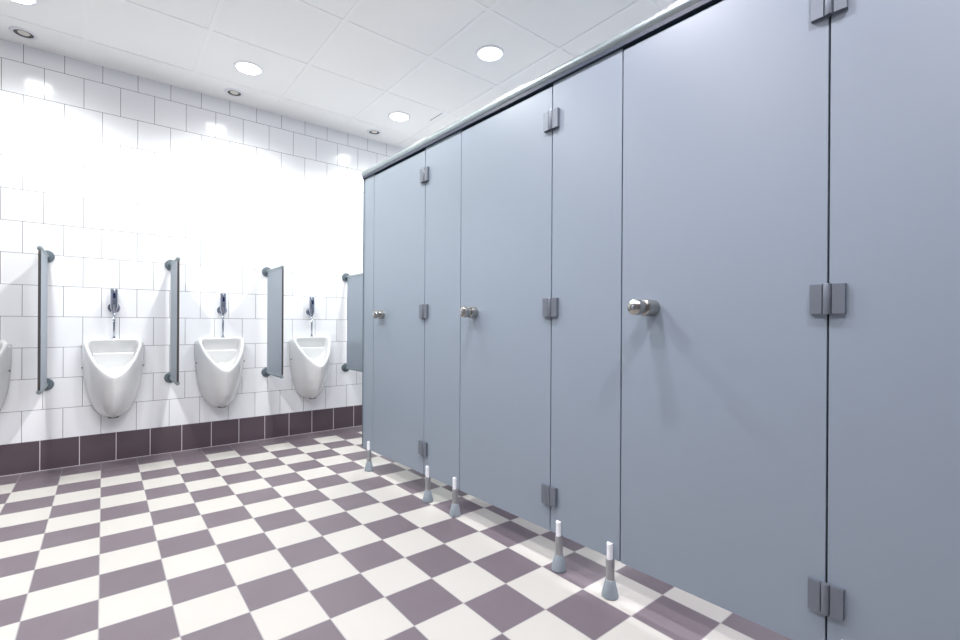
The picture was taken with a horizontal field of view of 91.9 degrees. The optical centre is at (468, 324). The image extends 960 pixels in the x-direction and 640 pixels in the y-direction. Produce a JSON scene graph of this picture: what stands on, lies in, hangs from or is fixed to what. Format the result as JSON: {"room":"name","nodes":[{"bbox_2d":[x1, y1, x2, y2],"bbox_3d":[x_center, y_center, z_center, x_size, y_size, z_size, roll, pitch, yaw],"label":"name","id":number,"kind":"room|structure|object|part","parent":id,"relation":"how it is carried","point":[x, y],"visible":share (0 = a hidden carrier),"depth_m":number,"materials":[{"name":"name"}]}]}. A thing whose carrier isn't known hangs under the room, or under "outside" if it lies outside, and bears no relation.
{"room":"public restroom","nodes":[
{"label":"public restroom","id":0,"kind":"room"},
{"bbox_2d":[0,38,403,444],"bbox_3d":[-1.749,-0.415,3.911,5.900,2.753,0.100,0,0,-38],"label":"wall","id":1,"kind":"structure","parent":0,"point":[115,174],"depth_m":3.42,"materials":[{"name":"white tile"}]},
{"bbox_2d":[0,340,11,409],"bbox_3d":[-2.945,0.371,2.725,0.350,0.544,0.289,0,0,-38],"label":"urinal","id":2,"kind":"object","parent":1,"relation":"attached to","point":[5,348],"visible":1,"depth_m":2.87,"materials":[{"name":"white ceramic"}]},
{"bbox_2d":[36,246,54,394],"bbox_3d":[-2.631,-0.025,2.872,0.078,0.918,0.445,0,0,-38],"label":"divider","id":3,"kind":"object","parent":1,"relation":"attached to","point":[44,256],"visible":1,"depth_m":2.79,"materials":[{"name":"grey plastic"}]},
{"bbox_3d":[-2.617,-0.025,2.855,0.013,0.820,0.400,0,0,-38],"label":"panel","id":4,"kind":"part","parent":3,"relation":"part of","materials":[{"name":"blue laminate"}]},
{"bbox_2d":[81,339,143,417],"bbox_3d":[-2.405,0.374,3.150,0.350,0.544,0.289,0,0,-38],"label":"urinal","id":5,"kind":"object","parent":1,"relation":"attached to","point":[112,369],"visible":1,"depth_m":3.15,"materials":[{"name":"white ceramic"}]},
{"bbox_2d":[108,289,119,338],"bbox_3d":[-2.471,-0.069,3.237,0.072,0.354,0.070,0,0,-38],"label":"valve","id":6,"kind":"object","parent":1,"relation":"attached to","point":[113,307],"visible":1,"depth_m":3.22,"materials":[{"name":"silver metal"}]},
{"bbox_2d":[164,257,180,384],"bbox_3d":[-2.090,-0.022,3.298,0.078,0.918,0.445,0,0,-38],"label":"divider","id":7,"kind":"object","parent":1,"relation":"attached to","point":[173,265],"visible":1,"depth_m":3.23,"materials":[{"name":"plastic"}]},
{"bbox_3d":[-2.076,-0.022,3.280,0.013,0.820,0.400,0,0,-38],"label":"panel","id":8,"kind":"part","parent":7,"relation":"part of","materials":[{"name":"blue laminate"}]},
{"bbox_2d":[0,405,361,476],"bbox_3d":[-1.723,0.864,3.870,5.700,0.196,0.006,0,0,-38],"label":"baseboard","id":9,"kind":"structure","parent":1,"relation":"attached to","point":[27,457],"depth_m":3.44,"materials":[{"name":"tile"}]},
{"bbox_2d":[0,37,404,148],"bbox_3d":[-1.707,-1.788,3.867,5.700,0.006,0.010,0,0,-38],"label":"trim","id":10,"kind":"structure","parent":1,"relation":"attached to","point":[0,37],"depth_m":3.49,"materials":[{"name":"white paint"}]},
{"bbox_2d":[195,338,244,407],"bbox_3d":[-1.880,0.377,3.563,0.350,0.544,0.289,0,0,-38],"label":"urinal","id":11,"kind":"object","parent":1,"relation":"attached to","point":[219,362],"visible":1,"depth_m":3.54,"materials":[{"name":"white ceramic"}]},
{"bbox_2d":[217,293,226,337],"bbox_3d":[-1.936,-0.067,3.658,0.072,0.354,0.070,0,0,-38],"label":"valve","id":12,"kind":"object","parent":1,"relation":"attached to","point":[221,309],"visible":1,"depth_m":3.64,"materials":[{"name":"silver metal"}]},
{"bbox_2d":[261,265,283,378],"bbox_3d":[-1.556,-0.019,3.718,0.078,0.918,0.445,0,0,-38],"label":"divider","id":13,"kind":"object","parent":1,"relation":"attached to","point":[275,276],"visible":1,"depth_m":3.67,"materials":[{"name":"plastic"}]},
{"bbox_3d":[-1.556,-0.439,3.721,0.024,0.024,0.398,0,0,-38],"label":"clamp rail","id":14,"kind":"part","parent":13,"relation":"part of","materials":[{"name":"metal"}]},
{"bbox_3d":[-1.560,0.401,3.721,0.024,0.024,0.398,0,0,-38],"label":"clamp rail","id":15,"kind":"part","parent":13,"relation":"part of","materials":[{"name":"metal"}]},
{"bbox_3d":[-1.542,-0.019,3.700,0.013,0.820,0.400,0,0,-38],"label":"panel","id":16,"kind":"part","parent":13,"relation":"part of","materials":[{"name":"blue laminate"}]},
{"bbox_2d":[289,336,330,398],"bbox_3d":[-1.324,0.380,4.000,0.350,0.544,0.289,0,0,-38],"label":"urinal","id":17,"kind":"object","parent":1,"relation":"attached to","point":[309,357],"visible":1,"depth_m":3.97,"materials":[{"name":"white ceramic"}]},
{"bbox_2d":[306,297,314,336],"bbox_3d":[-1.385,-0.064,4.091,0.072,0.354,0.070,0,0,-38],"label":"valve","id":18,"kind":"object","parent":1,"relation":"attached to","point":[310,311],"visible":1,"depth_m":4.07,"materials":[{"name":"silver metal"}]},
{"bbox_2d":[341,273,362,371],"bbox_3d":[-1.006,-0.016,4.150,0.078,0.918,0.445,0,0,-38],"label":"divider","id":19,"kind":"object","parent":1,"relation":"attached to","point":[354,282],"visible":0.63,"depth_m":4.16,"materials":[{"name":"plastic"}]},
{"bbox_3d":[-1.011,0.404,4.153,0.024,0.024,0.398,0,0,-38],"label":"clamp rail","id":20,"kind":"part","parent":19,"relation":"part of","materials":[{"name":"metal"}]},
{"bbox_3d":[-1.006,-0.436,4.153,0.024,0.024,0.398,0,0,-38],"label":"clamp rail","id":21,"kind":"part","parent":19,"relation":"part of","materials":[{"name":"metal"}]},
{"bbox_3d":[-0.993,-0.016,4.133,0.013,0.820,0.400,0,0,-38],"label":"panel","id":22,"kind":"part","parent":19,"relation":"part of","materials":[{"name":"grey plastic"}]},
{"bbox_2d":[0,0,679,147],"bbox_3d":[-0.094,-1.831,1.817,5.900,0.100,5.426,0,0,-38],"label":"ceiling","id":23,"kind":"structure","parent":0,"point":[292,29],"depth_m":2.96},
{"bbox_2d":[8,26,38,39],"bbox_3d":[-2.744,-1.793,2.865,0.136,0.007,0.136,0,0,-38],"label":"recessed light","id":24,"kind":"object","parent":23,"relation":"in","point":[21,32],"visible":1,"depth_m":2.86,"materials":[{"name":"white metal"}]},
{"bbox_2d":[9,0,39,5],"bbox_3d":[-2.461,-1.792,2.521,0.194,0.006,0.194,0,0,-38],"label":"recessed light","id":25,"kind":"object","parent":23,"relation":"in","point":[21,2],"visible":1,"depth_m":2.58,"materials":[{"name":"white"}]},
{"bbox_2d":[13,0,34,3],"bbox_3d":[-2.461,-1.792,2.521,0.158,0.002,0.158,0,0,-38],"label":"diffuser","id":26,"kind":"object","parent":25,"relation":"attached to","point":[15,1],"depth_m":2.58,"materials":[{"name":"white"}]},
{"bbox_2d":[224,88,243,96],"bbox_3d":[-1.811,-1.788,3.590,0.136,0.007,0.136,0,0,-38],"label":"recessed light","id":27,"kind":"object","parent":23,"relation":"in","point":[233,92],"visible":1,"depth_m":3.58,"materials":[{"name":"white metal"}]},
{"bbox_2d":[233,61,263,75],"bbox_3d":[-1.538,-1.787,3.248,0.194,0.006,0.194,0,0,-38],"label":"recessed light","id":28,"kind":"object","parent":23,"relation":"in","point":[245,67],"visible":1,"depth_m":3.24,"materials":[{"name":"white"}]},
{"bbox_2d":[236,63,260,74],"bbox_3d":[-1.538,-1.788,3.248,0.158,0.002,0.158,0,0,-38],"label":"diffuser","id":29,"kind":"object","parent":28,"relation":"attached to","point":[245,68],"depth_m":3.24,"materials":[{"name":"white"}]},
{"bbox_2d":[0,0,661,145],"bbox_3d":[-0.094,-1.780,1.817,5.700,0.004,5.226,0,0,-38],"label":"grid","id":30,"kind":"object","parent":23,"relation":"attached to","point":[84,39],"depth_m":2.99,"materials":[{"name":"white paint"}]},
{"bbox_2d":[367,129,381,134],"bbox_3d":[-0.875,-1.783,4.310,0.136,0.007,0.136,0,0,-38],"label":"recessed light","id":31,"kind":"object","parent":23,"relation":"in","point":[370,131],"visible":1,"depth_m":4.30,"materials":[{"name":"white"}]},
{"bbox_2d":[388,111,410,121],"bbox_3d":[-0.595,-1.782,3.990,0.194,0.006,0.194,0,0,-38],"label":"recessed light","id":32,"kind":"object","parent":23,"relation":"in","point":[398,116],"visible":1,"depth_m":3.98,"materials":[{"name":"white"}]},
{"bbox_2d":[390,113,408,120],"bbox_3d":[-0.595,-1.782,3.990,0.158,0.002,0.158,0,0,-38],"label":"diffuser","id":33,"kind":"object","parent":32,"relation":"attached to","point":[393,116],"depth_m":3.98,"materials":[{"name":"white"}]},
{"bbox_2d":[475,45,504,61],"bbox_3d":[0.141,-1.777,3.054,0.194,0.006,0.194,0,0,-38],"label":"recessed light","id":34,"kind":"object","parent":23,"relation":"in","point":[487,53],"visible":1,"depth_m":3.05,"materials":[{"name":"white"}]},
{"bbox_2d":[478,47,501,60],"bbox_3d":[0.141,-1.778,3.054,0.158,0.002,0.158,0,0,-38],"label":"diffuser","id":35,"kind":"object","parent":34,"relation":"attached to","point":[484,53],"depth_m":3.05,"materials":[{"name":"white plastic"}]},
{"bbox_2d":[362,179,364,446],"bbox_3d":[-0.094,-0.073,3.652,1.604,1.812,0.017,0,0,-40],"label":"partition panel","id":36,"kind":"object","parent":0,"point":[363,179],"depth_m":3.15,"materials":[{"name":"blue laminate"}]},
{"bbox_3d":[-0.091,-0.073,3.652,1.600,1.812,0.013,0,0,-40],"label":"panel","id":37,"kind":"part","parent":36,"relation":"part of","materials":[{"name":"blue laminate"}]},
{"bbox_2d":[0,426,791,639],"bbox_3d":[-0.110,1.022,1.819,5.900,0.100,5.426,0,0,-38],"label":"floor","id":38,"kind":"structure","parent":0,"point":[287,537],"depth_m":1.89,"materials":[{"name":"tile"}]},
{"bbox_2d":[364,175,374,471],"bbox_3d":[-0.657,-0.007,3.080,0.060,1.950,0.143,0,0,-40],"label":"partition panel","id":39,"kind":"object","parent":38,"relation":"on","point":[369,182],"visible":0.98,"depth_m":3.08,"materials":[{"name":"blue laminate"}]},
{"bbox_3d":[-0.659,0.885,3.077,0.031,0.106,0.031,0,0,-40],"label":"leg","id":40,"kind":"part","parent":39,"relation":"part of","materials":[{"name":"metal"}]},
{"bbox_2d":[422,130,461,517],"bbox_3d":[-0.143,-0.003,2.460,0.060,1.950,0.355,0,0,-40],"label":"partition panel","id":41,"kind":"object","parent":38,"relation":"on","point":[444,157],"visible":0.99,"depth_m":2.45,"materials":[{"name":"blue laminate"}]},
{"bbox_2d":[372,150,428,473],"bbox_3d":[-0.441,-0.069,2.779,0.077,1.804,0.628,0,0,-40],"label":"door","id":42,"kind":"structure","parent":41,"relation":"attached to","point":[400,312],"depth_m":2.78,"materials":[{"name":"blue laminate"}]},
{"bbox_3d":[-0.569,-0.062,2.925,0.063,0.055,0.055,0,0,-40],"label":"turn knob","id":43,"kind":"part","parent":42,"relation":"part of","materials":[{"name":"silver metal"}]},
{"bbox_3d":[-0.223,0.888,2.550,0.031,0.106,0.031,0,0,-40],"label":"leg","id":44,"kind":"part","parent":41,"relation":"part of","materials":[{"name":"metal"}]},
{"bbox_3d":[-0.068,0.889,2.364,0.031,0.106,0.031,0,0,-40],"label":"leg","id":45,"kind":"part","parent":41,"relation":"part of","materials":[{"name":"metal"}]},
{"bbox_2d":[551,48,623,600],"bbox_3d":[0.437,0.001,1.760,0.060,1.950,0.355,0,0,-40],"label":"partition panel","id":46,"kind":"object","parent":38,"relation":"on","point":[587,197],"visible":0.98,"depth_m":1.74,"materials":[{"name":"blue laminate"}]},
{"bbox_2d":[460,86,559,530],"bbox_3d":[0.134,-0.065,2.073,0.094,1.804,0.626,0,0,-40],"label":"door","id":47,"kind":"structure","parent":46,"relation":"attached to","point":[508,307],"depth_m":2.07,"materials":[{"name":"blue laminate"}]},
{"bbox_3d":[0.000,-0.058,2.225,0.080,0.055,0.055,0,0,-40],"label":"turn knob","id":48,"kind":"part","parent":47,"relation":"part of","materials":[{"name":"silver metal"}]},
{"bbox_3d":[0.360,0.892,1.847,0.031,0.106,0.031,0,0,-40],"label":"leg","id":49,"kind":"part","parent":46,"relation":"part of","materials":[{"name":"metal"}]},
{"bbox_3d":[0.508,0.893,1.667,0.031,0.106,0.031,0,0,-40],"label":"leg","id":50,"kind":"part","parent":46,"relation":"part of","materials":[{"name":"metal"}]},
{"bbox_2d":[826,0,959,639],"bbox_3d":[1.376,0.007,0.627,0.060,1.950,1.479,0,0,-40],"label":"partition panel","id":51,"kind":"object","parent":38,"relation":"on","point":[893,439],"visible":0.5,"depth_m":1.08,"materials":[{"name":"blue laminate"}]},
{"bbox_2d":[361,0,722,178],"bbox_3d":[0.563,-0.989,1.618,0.046,0.080,4.003,0,0,-40],"label":"rail","id":52,"kind":"object","parent":51,"relation":"attached to","point":[681,10],"visible":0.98,"depth_m":1.83,"materials":[{"name":"metal"}]},
{"bbox_2d":[621,0,848,639],"bbox_3d":[0.697,-0.062,1.359,0.136,1.804,0.626,0,0,-40],"label":"door","id":53,"kind":"structure","parent":51,"relation":"attached to","point":[728,298],"depth_m":1.35,"materials":[{"name":"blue laminate"}]},
{"bbox_3d":[0.566,-0.054,1.509,0.120,0.055,0.055,0,0,-40],"label":"turn knob","id":54,"kind":"part","parent":53,"relation":"part of","materials":[{"name":"silver metal"}]}
]}

